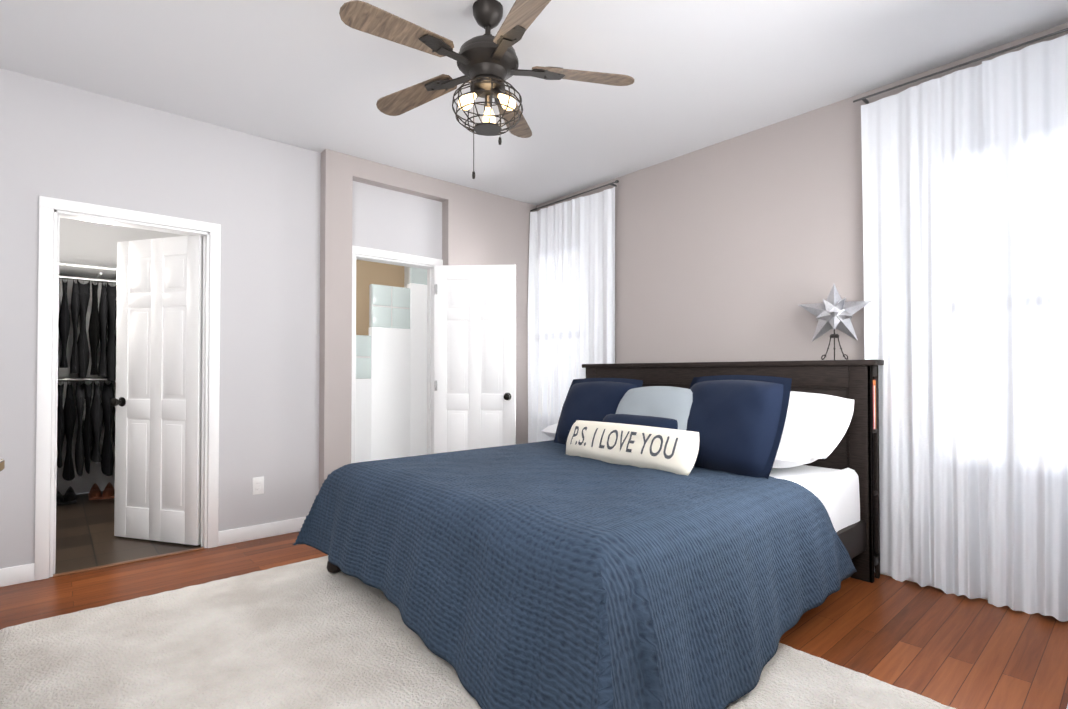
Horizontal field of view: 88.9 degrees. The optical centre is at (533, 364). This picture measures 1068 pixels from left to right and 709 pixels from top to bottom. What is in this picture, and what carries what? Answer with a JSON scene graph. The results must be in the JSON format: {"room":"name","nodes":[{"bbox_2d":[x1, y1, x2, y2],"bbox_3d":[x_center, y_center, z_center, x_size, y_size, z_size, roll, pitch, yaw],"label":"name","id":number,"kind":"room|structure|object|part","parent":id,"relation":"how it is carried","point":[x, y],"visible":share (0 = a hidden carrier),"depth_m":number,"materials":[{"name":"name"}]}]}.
{"room":"bedroom","nodes":[
{"label":"bedroom","id":0,"kind":"room"},
{"bbox_2d":[56,218,186,494],"bbox_3d":[-3.370,-0.158,5.958,4.420,2.750,0.120,1,-1,-41],"label":"wall","id":1,"kind":"structure","parent":0,"point":[88,243],"depth_m":5.14,"materials":[{"name":"white"}]},
{"bbox_2d":[0,68,441,568],"bbox_3d":[-1.694,-0.187,3.969,4.300,2.750,0.120,1,-1,-41],"label":"wall","id":2,"kind":"structure","parent":0,"point":[258,198],"depth_m":3.59,"materials":[{"name":"grey paint"}]},
{"bbox_2d":[0,563,34,586],"bbox_3d":[-2.977,1.123,2.728,0.700,0.095,0.014,1,-1,-41],"label":"baseboard","id":3,"kind":"structure","parent":2,"relation":"attached to","point":[19,574],"depth_m":2.91,"materials":[{"name":"white wood"}]},
{"bbox_2d":[53,547,204,577],"bbox_3d":[-2.389,1.174,3.256,0.728,0.008,0.040,1,-1,-41],"label":"trim","id":4,"kind":"structure","parent":2,"relation":"attached to","point":[124,562],"depth_m":3.22,"materials":[{"name":"brown wood"}]},
{"bbox_2d":[110,235,202,544],"bbox_3d":[-2.529,0.163,3.645,0.457,2.018,0.632,1,-1,-41],"label":"closet door","id":5,"kind":"structure","parent":2,"relation":"in","point":[157,401],"depth_m":3.63,"materials":[{"name":"white wood"}]},
{"bbox_2d":[34,196,442,580],"bbox_3d":[-1.796,0.137,3.875,2.570,2.100,0.152,1,-1,-41],"label":"door frame","id":6,"kind":"structure","parent":2,"relation":"attached to","point":[50,216],"depth_m":3.34,"materials":[{"name":"white wood"}]},
{"bbox_2d":[252,476,263,494],"bbox_3d":[-1.877,0.825,3.708,0.072,0.116,0.009,1,-1,-41],"label":"electrical outlet plate","id":7,"kind":"object","parent":2,"relation":"attached to","point":[257,485],"visible":1,"depth_m":3.70,"materials":[{"name":"white plastic"}]},
{"bbox_2d":[218,517,305,545],"bbox_3d":[-1.806,1.138,3.751,0.650,0.095,0.030,1,-1,-41],"label":"baseboard","id":8,"kind":"structure","parent":2,"relation":"attached to","point":[226,537],"depth_m":3.70,"materials":[{"name":"white wood"}]},
{"bbox_2d":[319,149,535,490],"bbox_3d":[-0.774,-0.177,4.634,2.040,2.750,0.100,1,-1,-41],"label":"wall","id":9,"kind":"structure","parent":0,"point":[479,227],"depth_m":4.12,"materials":[{"name":"grey paint"}]},
{"bbox_2d":[434,265,515,453],"bbox_3d":[-0.488,0.176,4.565,0.526,2.018,0.535,1,-1,-41],"label":"bathroom door","id":10,"kind":"structure","parent":9,"relation":"in","point":[474,356],"depth_m":4.55,"materials":[{"name":"white wood"}]},
{"bbox_2d":[0,491,1067,708],"bbox_3d":[-1.139,1.209,3.319,4.300,0.060,6.760,1,-1,-41],"label":"floor","id":11,"kind":"structure","parent":0,"point":[950,650],"depth_m":2.53,"materials":[{"name":"brown wood"}]},
{"bbox_2d":[0,459,4,470],"bbox_3d":[-1.464,0.716,0.974,0.669,0.860,1.475,1,-1,-41],"label":"dresser","id":12,"kind":"object","parent":11,"relation":"on","point":[2,464],"visible":1,"depth_m":1.69,"materials":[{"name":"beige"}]},
{"bbox_2d":[56,263,116,504],"bbox_3d":[-3.819,0.091,4.861,2.300,2.220,0.924,1,-1,-41],"label":"closet","id":13,"kind":"object","parent":11,"relation":"on","point":[97,413],"visible":0.29,"depth_m":4.55,"materials":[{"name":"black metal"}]},
{"bbox_2d":[59,263,116,284],"bbox_3d":[-3.860,-0.783,4.920,2.300,0.470,0.800,1,-1,-41],"label":"shelf","id":14,"kind":"object","parent":13,"relation":"attached to","point":[73,272],"depth_m":4.67,"materials":[{"name":"silver metal"}]},
{"bbox_2d":[0,556,955,708],"bbox_3d":[-0.397,1.148,2.028,2.475,0.026,3.138,1,-1,-41],"label":"rug","id":15,"kind":"object","parent":11,"relation":"on","point":[312,634],"visible":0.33,"depth_m":2.10,"materials":[{"name":"white carpet"}]},
{"bbox_2d":[292,360,883,708],"bbox_3d":[0.320,0.573,2.911,2.535,1.200,2.413,1,-1,-41],"label":"bed","id":16,"kind":"object","parent":11,"relation":"on","point":[694,535],"visible":1,"depth_m":2.19,"materials":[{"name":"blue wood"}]},
{"bbox_3d":[0.339,0.710,2.993,2.095,0.270,1.935,1,-1,-41],"label":"mattress","id":17,"kind":"part","parent":16,"relation":"part of","materials":[{"name":"white fabric"}]},
{"bbox_2d":[799,284,871,359],"bbox_3d":[1.729,-0.248,3.136,0.225,0.444,0.357,1,-1,-41],"label":"star ornament","id":18,"kind":"object","parent":16,"relation":"on","point":[834,311],"visible":1,"depth_m":3.10,"materials":[{"name":"metal"}]},
{"bbox_2d":[873,380,875,428],"bbox_3d":[1.797,0.220,3.053,0.062,0.270,0.195,1,-1,-41],"label":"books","id":19,"kind":"object","parent":16,"relation":"on","point":[874,381],"depth_m":2.98,"materials":[{"name":"paper"}]},
{"bbox_2d":[0,0,1067,205],"bbox_3d":[-1.139,-1.621,3.359,4.540,0.100,7.000,1,-1,-41],"label":"ceiling","id":20,"kind":"structure","parent":0,"point":[320,76],"depth_m":2.87,"materials":[{"name":"white paint"}]},
{"bbox_2d":[339,0,634,178],"bbox_3d":[-0.248,-1.205,2.378,1.213,0.759,1.269,1,-1,-41],"label":"ceiling fan","id":21,"kind":"object","parent":20,"relation":"hanging from","point":[487,63],"visible":1,"depth_m":2.35,"materials":[{"name":"brown wood"}]},
{"bbox_2d":[404,23,1067,363],"bbox_3d":[0.568,-0.176,4.745,0.120,2.750,6.850,1,-1,-41],"label":"wall","id":22,"kind":"structure","parent":0,"point":[740,248],"depth_m":3.67,"materials":[{"name":"grey paint"}]},
{"bbox_2d":[528,180,618,442],"bbox_3d":[0.294,-0.146,4.839,0.165,2.704,1.166,1,-1,-41],"label":"curtain","id":23,"kind":"object","parent":22,"relation":"hanging from","point":[571,302],"visible":0.71,"depth_m":4.85,"materials":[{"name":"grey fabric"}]},
{"bbox_2d":[880,573,987,599],"bbox_3d":[1.355,1.138,3.734,0.014,0.095,4.040,1,-1,-41],"label":"baseboard","id":24,"kind":"structure","parent":22,"relation":"attached to","point":[910,579],"depth_m":2.95,"materials":[{"name":"white wood"}]},
{"bbox_2d":[853,28,1067,621],"bbox_3d":[2.236,-0.174,2.655,0.145,2.697,1.210,1,-1,-41],"label":"curtain","id":25,"kind":"object","parent":22,"relation":"hanging from","point":[965,207],"visible":1,"depth_m":2.71,"materials":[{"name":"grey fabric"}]},
{"bbox_3d":[-1.634,1.243,5.656,1.950,0.059,2.600,1,-1,-41],"label":"floor","id":26,"kind":"structure","parent":0,"visible":0},
{"bbox_2d":[355,260,426,462],"bbox_3d":[-1.847,-0.158,5.955,1.900,2.750,1.860,1,-1,-41],"label":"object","id":27,"kind":"object","parent":26,"relation":"on","point":[391,366],"visible":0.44,"depth_m":5.20,"materials":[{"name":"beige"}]},
{"bbox_3d":[-2.452,-0.149,6.641,1.900,2.750,0.030,1,-1,-41],"label":"tan wall panel","id":28,"kind":"part","parent":27,"relation":"part of","materials":[{"name":"beige paint"}]}
]}

